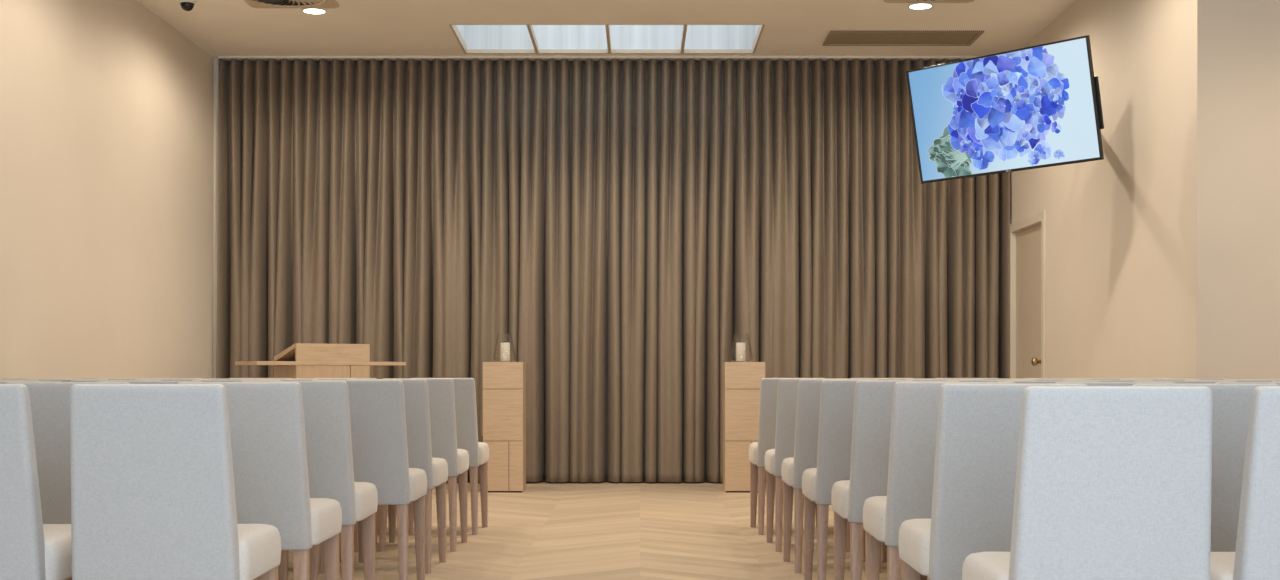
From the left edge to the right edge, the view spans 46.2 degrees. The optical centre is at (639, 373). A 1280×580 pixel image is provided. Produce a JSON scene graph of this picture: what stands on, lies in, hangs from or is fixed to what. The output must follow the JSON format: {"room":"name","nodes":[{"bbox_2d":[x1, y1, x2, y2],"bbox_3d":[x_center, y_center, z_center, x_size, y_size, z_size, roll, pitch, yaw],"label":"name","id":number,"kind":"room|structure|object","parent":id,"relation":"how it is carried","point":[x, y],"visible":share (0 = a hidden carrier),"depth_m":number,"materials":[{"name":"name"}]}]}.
{"room":"funeral chapel","nodes":[
{"label":"funeral chapel","id":0,"kind":"room"},
{"bbox_2d":[0,0,212,379],"bbox_3d":[-3.775,-0.895,6.395,0.150,3.690,13.990,0,0,0],"label":"wall","id":1,"kind":"structure","parent":0,"point":[106,107],"depth_m":10.29,"materials":[{"name":"paint"}]},
{"bbox_2d":[213,58,219,377],"bbox_3d":[-3.675,-0.945,13.120,0.047,3.589,0.239,0,0,0],"label":"trim","id":2,"kind":"structure","parent":1,"relation":"attached to","point":[216,61],"depth_m":13.00,"materials":[{"name":"paint"}]},
{"bbox_2d":[254,481,929,579],"bbox_3d":[0.950,1.010,6.395,9.600,0.120,13.990,0,0,0],"label":"floor","id":3,"kind":"structure","parent":0,"point":[605,530],"depth_m":8.64,"materials":[{"name":"brown wood"}]},
{"bbox_2d":[0,380,38,380],"bbox_3d":[-2.697,0.488,6.487,0.462,0.924,0.508,0,0,0],"label":"dining chair","id":4,"kind":"object","parent":3,"relation":"on","point":[0,380],"visible":0.09,"depth_m":6.24,"materials":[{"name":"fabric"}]},
{"bbox_2d":[0,384,71,579],"bbox_3d":[-1.736,0.488,4.000,0.462,0.924,0.508,0,0,0],"label":"dining chair","id":5,"kind":"object","parent":3,"relation":"on","point":[30,549],"visible":0.8,"depth_m":3.79,"materials":[{"name":"fabric"}]},
{"bbox_2d":[1,378,70,379],"bbox_3d":[-3.214,0.488,8.237,0.462,0.924,0.508,0,0,1],"label":"dining chair","id":6,"kind":"object","parent":3,"relation":"on","point":[3,378],"visible":0.02,"depth_m":8.00,"materials":[{"name":"fabric"}]},
{"bbox_2d":[0,381,71,579],"bbox_3d":[-2.276,0.488,5.648,0.462,0.924,0.508,0,0,1],"label":"dining chair","id":7,"kind":"object","parent":3,"relation":"on","point":[1,382],"visible":0.05,"depth_m":5.40,"materials":[{"name":"fabric"}]},
{"bbox_2d":[5,382,129,579],"bbox_3d":[-1.768,0.488,4.859,0.462,0.924,0.508,0,0,0],"label":"dining chair","id":8,"kind":"object","parent":3,"relation":"on","point":[49,401],"visible":0.1,"depth_m":4.63,"materials":[{"name":"fabric"}]},
{"bbox_2d":[28,379,107,381],"bbox_3d":[-2.704,0.488,7.323,0.462,0.924,0.508,0,0,0],"label":"dining chair","id":9,"kind":"object","parent":3,"relation":"on","point":[61,380],"visible":0.08,"depth_m":7.08,"materials":[{"name":"fabric"}]},
{"bbox_2d":[69,380,160,381],"bbox_3d":[-2.196,0.488,6.510,0.462,0.924,0.508,0,0,0],"label":"dining chair","id":10,"kind":"object","parent":3,"relation":"on","point":[70,380],"visible":0.08,"depth_m":6.26,"materials":[{"name":"fabric"}]},
{"bbox_2d":[99,378,166,379],"bbox_3d":[-2.700,0.488,8.221,0.462,0.924,0.508,0,0,0],"label":"dining chair","id":11,"kind":"object","parent":3,"relation":"on","point":[99,378],"visible":0.05,"depth_m":7.98,"materials":[{"name":"fabric"}]},
{"bbox_2d":[97,381,201,383],"bbox_3d":[-1.762,0.488,5.622,0.462,0.924,0.508,0,0,0],"label":"dining chair","id":12,"kind":"object","parent":3,"relation":"on","point":[130,382],"visible":0.06,"depth_m":5.37,"materials":[{"name":"fabric"}]},
{"bbox_2d":[70,384,280,579],"bbox_3d":[-1.241,0.488,4.008,0.462,0.924,0.508,0,0,-1],"label":"dining chair","id":13,"kind":"object","parent":3,"relation":"on","point":[153,489],"visible":1,"depth_m":3.79,"materials":[{"name":"fabric"}]},
{"bbox_2d":[136,379,214,380],"bbox_3d":[-2.201,0.488,7.331,0.462,0.924,0.508,0,0,0],"label":"dining chair","id":14,"kind":"object","parent":3,"relation":"on","point":[136,379],"visible":0.06,"depth_m":7.08,"materials":[{"name":"fabric"}]},
{"bbox_2d":[196,378,263,379],"bbox_3d":[-2.191,0.488,8.223,0.462,0.924,0.508,0,0,-1],"label":"dining chair","id":15,"kind":"object","parent":3,"relation":"on","point":[196,378],"visible":0.02,"depth_m":7.98,"materials":[{"name":"fabric"}]},
{"bbox_2d":[191,380,288,579],"bbox_3d":[-1.685,0.488,6.496,0.462,0.924,0.508,0,0,0],"label":"dining chair","id":16,"kind":"object","parent":3,"relation":"on","point":[283,567],"visible":0.07,"depth_m":6.29,"materials":[{"name":"fabric"}]},
{"bbox_2d":[177,382,341,579],"bbox_3d":[-1.244,0.488,4.878,0.462,0.924,0.508,0,0,0],"label":"dining chair","id":17,"kind":"object","parent":3,"relation":"on","point":[266,419],"visible":0.56,"depth_m":4.66,"materials":[{"name":"fabric"}]},
{"bbox_2d":[240,379,340,573],"bbox_3d":[-1.710,0.488,7.340,0.462,0.924,0.508,0,0,1],"label":"dining chair","id":18,"kind":"object","parent":3,"relation":"on","point":[321,563],"visible":0.07,"depth_m":7.12,"materials":[{"name":"fabric"}]},
{"bbox_2d":[242,381,377,579],"bbox_3d":[-1.252,0.488,5.638,0.462,0.924,0.508,0,0,-1],"label":"dining chair","id":19,"kind":"object","parent":3,"relation":"on","point":[326,409],"visible":0.5,"depth_m":5.42,"materials":[{"name":"fabric"}]},
{"bbox_2d":[235,343,405,377],"bbox_3d":[-2.539,0.358,11.969,1.260,1.184,0.453,0,0,-36],"label":"lectern","id":20,"kind":"object","parent":3,"relation":"on","point":[300,360],"visible":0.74,"depth_m":11.78,"materials":[{"name":"brown wood"}]},
{"bbox_2d":[235,361,405,365],"bbox_3d":[-2.539,-0.080,11.969,1.260,0.029,0.453,0,0,-36],"label":"shelf","id":21,"kind":"object","parent":20,"relation":"attached to","point":[276,363],"depth_m":11.74,"materials":[{"name":"brown wood"}]},
{"bbox_2d":[286,378,376,551],"bbox_3d":[-1.698,0.488,8.203,0.462,0.924,0.508,0,0,0],"label":"dining chair","id":22,"kind":"object","parent":3,"relation":"on","point":[356,524],"visible":0.05,"depth_m":7.98,"materials":[{"name":"fabric"}]},
{"bbox_2d":[309,380,426,579],"bbox_3d":[-1.183,0.488,6.498,0.462,0.924,0.508,0,0,0],"label":"dining chair","id":23,"kind":"object","parent":3,"relation":"on","point":[377,407],"visible":0.59,"depth_m":6.29,"materials":[{"name":"fabric"}]},
{"bbox_2d":[354,378,388,534],"bbox_3d":[-1.736,0.488,9.034,0.462,0.924,0.508,0,0,0],"label":"dining chair","id":24,"kind":"object","parent":3,"relation":"on","point":[378,506],"visible":0.03,"depth_m":8.82,"materials":[{"name":"fabric"}]},
{"bbox_2d":[347,379,447,573],"bbox_3d":[-1.198,0.488,7.328,0.462,0.924,0.508,0,0,0],"label":"dining chair","id":25,"kind":"object","parent":3,"relation":"on","point":[416,395],"visible":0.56,"depth_m":7.12,"materials":[{"name":"fabric"}]},
{"bbox_2d":[379,378,468,551],"bbox_3d":[-1.189,0.488,8.218,0.462,0.924,0.508,0,0,-1],"label":"dining chair","id":26,"kind":"object","parent":3,"relation":"on","point":[440,390],"visible":0.53,"depth_m":8.01,"materials":[{"name":"fabric"}]},
{"bbox_2d":[408,378,488,534],"bbox_3d":[-1.163,0.488,9.048,0.462,0.924,0.508,0,0,0],"label":"dining chair","id":27,"kind":"object","parent":3,"relation":"on","point":[464,388],"visible":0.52,"depth_m":8.84,"materials":[{"name":"fabric"}]},
{"bbox_2d":[481,362,525,492],"bbox_3d":[-1.102,0.429,12.130,0.336,1.042,0.320,0,0,0],"label":"plinth","id":28,"kind":"object","parent":3,"relation":"on","point":[504,383],"visible":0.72,"depth_m":11.97,"materials":[{"name":"brown wood"}]},
{"bbox_2d":[723,362,764,492],"bbox_3d":[0.839,0.429,12.130,0.322,1.042,0.320,0,0,0],"label":"plinth","id":29,"kind":"object","parent":3,"relation":"on","point":[741,380],"visible":0.67,"depth_m":11.97,"materials":[{"name":"brown wood"}]},
{"bbox_2d":[749,378,828,534],"bbox_3d":[0.903,0.488,9.048,0.462,0.924,0.508,0,0,0],"label":"dining chair","id":30,"kind":"object","parent":3,"relation":"on","point":[766,426],"visible":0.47,"depth_m":8.84,"materials":[{"name":"fabric"}]},
{"bbox_2d":[765,378,849,551],"bbox_3d":[0.930,0.488,8.208,0.462,0.924,0.508,0,0,0],"label":"dining chair","id":31,"kind":"object","parent":3,"relation":"on","point":[787,387],"visible":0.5,"depth_m":8.00,"materials":[{"name":"fabric"}]},
{"bbox_2d":[781,379,881,572],"bbox_3d":[0.945,0.488,7.358,0.462,0.924,0.508,0,0,0],"label":"dining chair","id":32,"kind":"object","parent":3,"relation":"on","point":[808,390],"visible":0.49,"depth_m":7.15,"materials":[{"name":"fabric"}]},
{"bbox_2d":[802,380,912,579],"bbox_3d":[0.954,0.488,6.498,0.462,0.924,0.508,0,0,0],"label":"dining chair","id":33,"kind":"object","parent":3,"relation":"on","point":[837,396],"visible":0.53,"depth_m":6.29,"materials":[{"name":"fabric"}]},
{"bbox_2d":[831,381,959,579],"bbox_3d":[0.987,0.488,5.728,0.462,0.924,0.508,0,0,1],"label":"dining chair","id":34,"kind":"object","parent":3,"relation":"on","point":[872,413],"visible":0.38,"depth_m":5.51,"materials":[{"name":"fabric"}]},
{"bbox_2d":[875,378,942,379],"bbox_3d":[1.435,0.488,8.214,0.462,0.924,0.508,0,0,1],"label":"dining chair","id":35,"kind":"object","parent":3,"relation":"on","point":[875,378],"visible":0.04,"depth_m":7.97,"materials":[{"name":"fabric"}]},
{"bbox_2d":[882,379,983,561],"bbox_3d":[1.448,0.488,7.360,0.462,0.924,0.508,0,0,-1],"label":"dining chair","id":36,"kind":"object","parent":3,"relation":"on","point":[884,547],"visible":0.08,"depth_m":7.11,"materials":[{"name":"fabric"}]},
{"bbox_2d":[863,382,1015,579],"bbox_3d":[0.999,0.488,4.968,0.462,0.924,0.508,0,0,1],"label":"dining chair","id":37,"kind":"object","parent":3,"relation":"on","point":[915,405],"visible":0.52,"depth_m":4.75,"materials":[{"name":"fabric"}]},
{"bbox_2d":[920,380,1036,579],"bbox_3d":[1.470,0.488,6.497,0.462,0.924,0.508,0,0,0],"label":"dining chair","id":38,"kind":"object","parent":3,"relation":"on","point":[922,577],"visible":0.08,"depth_m":6.25,"materials":[{"name":"fabric"}]},
{"bbox_2d":[898,383,1087,579],"bbox_3d":[0.983,0.488,4.158,0.462,0.924,0.508,0,0,1],"label":"dining chair","id":39,"kind":"object","parent":3,"relation":"on","point":[978,424],"visible":0.55,"depth_m":3.94,"materials":[{"name":"fabric"}]},
{"bbox_2d":[972,378,1039,379],"bbox_3d":[1.947,0.488,8.206,0.462,0.924,0.508,0,0,1],"label":"dining chair","id":40,"kind":"object","parent":3,"relation":"on","point":[972,378],"visible":0.03,"depth_m":7.97,"materials":[{"name":"fabric"}]},
{"bbox_2d":[998,381,1099,383],"bbox_3d":[1.501,0.488,5.744,0.462,0.924,0.508,0,0,-1],"label":"dining chair","id":41,"kind":"object","parent":3,"relation":"on","point":[1016,382],"visible":0.11,"depth_m":5.49,"materials":[{"name":"fabric"}]},
{"bbox_2d":[1012,379,1090,380],"bbox_3d":[1.956,0.488,7.371,0.462,0.924,0.508,0,0,-1],"label":"dining chair","id":42,"kind":"object","parent":3,"relation":"on","point":[1012,379],"visible":0.08,"depth_m":7.12,"materials":[{"name":"fabric"}]},
{"bbox_2d":[962,386,1212,579],"bbox_3d":[0.995,0.488,3.348,0.462,0.924,0.508,0,0,1],"label":"dining chair","id":43,"kind":"object","parent":3,"relation":"on","point":[1113,482],"visible":1,"depth_m":3.12,"materials":[{"name":"fabric"}]},
{"bbox_2d":[1067,378,1134,379],"bbox_3d":[2.448,0.488,8.193,0.462,0.924,0.508,0,0,1],"label":"dining chair","id":44,"kind":"object","parent":3,"relation":"on","point":[1067,378],"visible":0.08,"depth_m":7.95,"materials":[{"name":"fabric"}]},
{"bbox_2d":[1063,380,1152,381],"bbox_3d":[1.956,0.488,6.488,0.462,0.924,0.508,0,0,1],"label":"dining chair","id":45,"kind":"object","parent":3,"relation":"on","point":[1063,380],"visible":0.09,"depth_m":6.24,"materials":[{"name":"fabric"}]},
{"bbox_2d":[1055,382,1175,385],"bbox_3d":[1.506,0.488,4.973,0.462,0.924,0.508,0,0,1],"label":"dining chair","id":46,"kind":"object","parent":3,"relation":"on","point":[1086,383],"visible":0.13,"depth_m":4.72,"materials":[{"name":"fabric"}]},
{"bbox_2d":[1120,379,1198,380],"bbox_3d":[2.466,0.488,7.349,0.462,0.924,0.508,0,0,0],"label":"dining chair","id":47,"kind":"object","parent":3,"relation":"on","point":[1120,379],"visible":0.09,"depth_m":7.10,"materials":[{"name":"fabric"}]},
{"bbox_2d":[1134,381,1236,383],"bbox_3d":[2.003,0.488,5.743,0.462,0.924,0.508,0,0,-1],"label":"dining chair","id":48,"kind":"object","parent":3,"relation":"on","point":[1176,382],"visible":0.08,"depth_m":5.49,"materials":[{"name":"fabric"}]},
{"bbox_2d":[1158,378,1225,379],"bbox_3d":[2.944,0.488,8.219,0.462,0.924,0.508,0,0,1],"label":"dining chair","id":49,"kind":"object","parent":3,"relation":"on","point":[1158,378],"visible":0.03,"depth_m":7.98,"materials":[{"name":"fabric"}]},
{"bbox_2d":[1132,383,1279,551],"bbox_3d":[1.482,0.488,4.151,0.462,0.924,0.508,0,0,1],"label":"dining chair","id":50,"kind":"object","parent":3,"relation":"on","point":[1231,402],"visible":0.16,"depth_m":3.92,"materials":[{"name":"fabric"}]},
{"bbox_2d":[1184,380,1274,381],"bbox_3d":[2.464,0.488,6.495,0.462,0.924,0.508,0,0,0],"label":"dining chair","id":51,"kind":"object","parent":3,"relation":"on","point":[1184,380],"visible":0.09,"depth_m":6.25,"materials":[{"name":"fabric"}]},
{"bbox_2d":[1210,386,1279,579],"bbox_3d":[1.472,0.488,3.342,0.462,0.924,0.508,0,0,1],"label":"dining chair","id":52,"kind":"object","parent":3,"relation":"on","point":[1256,556],"visible":0.88,"depth_m":3.12,"materials":[{"name":"fabric"}]},
{"bbox_2d":[1214,382,1279,384],"bbox_3d":[2.003,0.488,4.950,0.462,0.924,0.508,0,0,1],"label":"dining chair","id":53,"kind":"object","parent":3,"relation":"on","point":[1278,383],"visible":0.05,"depth_m":4.70,"materials":[{"name":"fabric"}]},
{"bbox_2d":[1225,379,1279,380],"bbox_3d":[2.961,0.488,7.352,0.462,0.924,0.508,0,0,-1],"label":"dining chair","id":54,"kind":"object","parent":3,"relation":"on","point":[1225,379],"visible":0.04,"depth_m":7.10,"materials":[{"name":"fabric"}]},
{"bbox_3d":[0.821,-0.209,12.130,0.184,0.231,0.184,0,0,0],"label":"glass","id":55,"kind":"object","parent":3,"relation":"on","visible":0},
{"bbox_2d":[736,343,745,360],"bbox_3d":[0.816,-0.182,12.130,0.078,0.167,0.078,0,0,0],"label":"pillar candle","id":56,"kind":"object","parent":55,"relation":"in","point":[740,347],"visible":1,"depth_m":12.10,"materials":[{"name":"wax"}]},
{"bbox_3d":[-1.094,-0.209,12.130,0.184,0.231,0.184,0,0,0],"label":"glass","id":57,"kind":"object","parent":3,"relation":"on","visible":0},
{"bbox_2d":[500,343,509,360],"bbox_3d":[-1.089,-0.182,12.130,0.078,0.167,0.078,0,0,0],"label":"pillar candle","id":58,"kind":"object","parent":57,"relation":"in","point":[504,347],"visible":1,"depth_m":12.10,"materials":[{"name":"wax"}]},
{"bbox_2d":[136,0,1076,61],"bbox_3d":[0.950,-2.746,6.395,9.600,0.012,13.990,0,0,0],"label":"ceiling","id":59,"kind":"structure","parent":0,"point":[218,27],"depth_m":11.64,"materials":[{"name":"paint"}]},
{"bbox_2d":[177,0,197,10],"bbox_3d":[-3.260,-2.676,10.800,0.144,0.134,0.144,0,0,0],"label":"security camera","id":60,"kind":"object","parent":59,"relation":"attached to","point":[186,5],"visible":1,"depth_m":10.77,"materials":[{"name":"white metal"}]},
{"bbox_2d":[244,0,338,7],"bbox_3d":[-2.570,-2.733,10.890,0.660,0.014,0.660,0,0,0],"label":"ceiling vent","id":61,"kind":"object","parent":59,"relation":"in","point":[252,3],"visible":1,"depth_m":11.10,"materials":[{"name":"metal"}]},
{"bbox_2d":[302,8,326,14],"bbox_3d":[-2.460,-2.736,11.330,0.188,0.008,0.188,0,0,0],"label":"recessed light","id":62,"kind":"object","parent":59,"relation":"in","point":[316,11],"visible":1,"depth_m":11.33,"materials":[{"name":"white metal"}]},
{"bbox_2d":[218,56,979,60],"bbox_3d":[-0.225,-2.730,12.988,6.830,0.020,0.115,0,0,0],"label":"track","id":63,"kind":"object","parent":59,"relation":"attached to","point":[226,58],"visible":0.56,"depth_m":12.93,"materials":[{"name":"white metal"}]},
{"bbox_2d":[216,59,1009,481],"bbox_3d":[-0.236,-0.890,13.060,6.865,3.656,0.296,0,0,0],"label":"curtain","id":64,"kind":"object","parent":63,"relation":"hanging from","point":[624,223],"visible":0.8,"depth_m":12.96,"materials":[{"name":"fabric"}]},
{"bbox_2d":[449,24,764,53],"bbox_3d":[-0.260,-3.213,12.300,2.520,0.954,1.100,0,0,0],"label":"window","id":65,"kind":"structure","parent":59,"relation":"attached to","point":[472,38],"depth_m":12.83,"materials":[{"name":"glass"}]},
{"bbox_2d":[823,31,983,45],"bbox_3d":[2.135,-2.733,12.235,1.230,0.014,0.510,0,0,0],"label":"ceiling vent","id":66,"kind":"object","parent":59,"relation":"in","point":[834,38],"visible":1,"depth_m":12.23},
{"bbox_2d":[829,33,976,43],"bbox_3d":[2.135,-2.736,12.235,1.150,0.008,0.430,0,0,0],"label":"grille","id":67,"kind":"object","parent":66,"relation":"attached to","point":[834,38],"depth_m":12.23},
{"bbox_2d":[908,3,932,9],"bbox_3d":[2.090,-2.736,11.180,0.188,0.008,0.188,0,0,0],"label":"recessed light","id":68,"kind":"object","parent":59,"relation":"in","point":[916,6],"visible":1,"depth_m":11.18,"materials":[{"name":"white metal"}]},
{"bbox_2d":[884,0,974,2],"bbox_3d":[2.120,-2.733,10.730,0.660,0.014,0.660,0,0,0],"label":"ceiling vent","id":69,"kind":"object","parent":59,"relation":"in","point":[886,1],"visible":1,"depth_m":11.01,"materials":[{"name":"metal"}]},
{"bbox_2d":[1010,0,1279,378],"bbox_3d":[4.480,-0.895,11.015,2.540,3.690,4.750,0,0,0],"label":"wall","id":70,"kind":"structure","parent":0,"point":[1163,250],"depth_m":9.08,"materials":[{"name":"paint"}]},
{"bbox_2d":[906,35,1103,183],"bbox_3d":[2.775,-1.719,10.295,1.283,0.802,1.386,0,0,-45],"label":"television","id":71,"kind":"object","parent":70,"relation":"attached to","point":[1037,106],"visible":1,"depth_m":9.86,"materials":[{"name":"black plastic"}]},
{"bbox_2d":[1010,210,1045,377],"bbox_3d":[3.244,-0.170,12.425,0.213,2.240,1.130,0,0,0],"label":"door","id":72,"kind":"structure","parent":70,"relation":"in","point":[1028,234],"depth_m":12.48,"materials":[{"name":"paint"}]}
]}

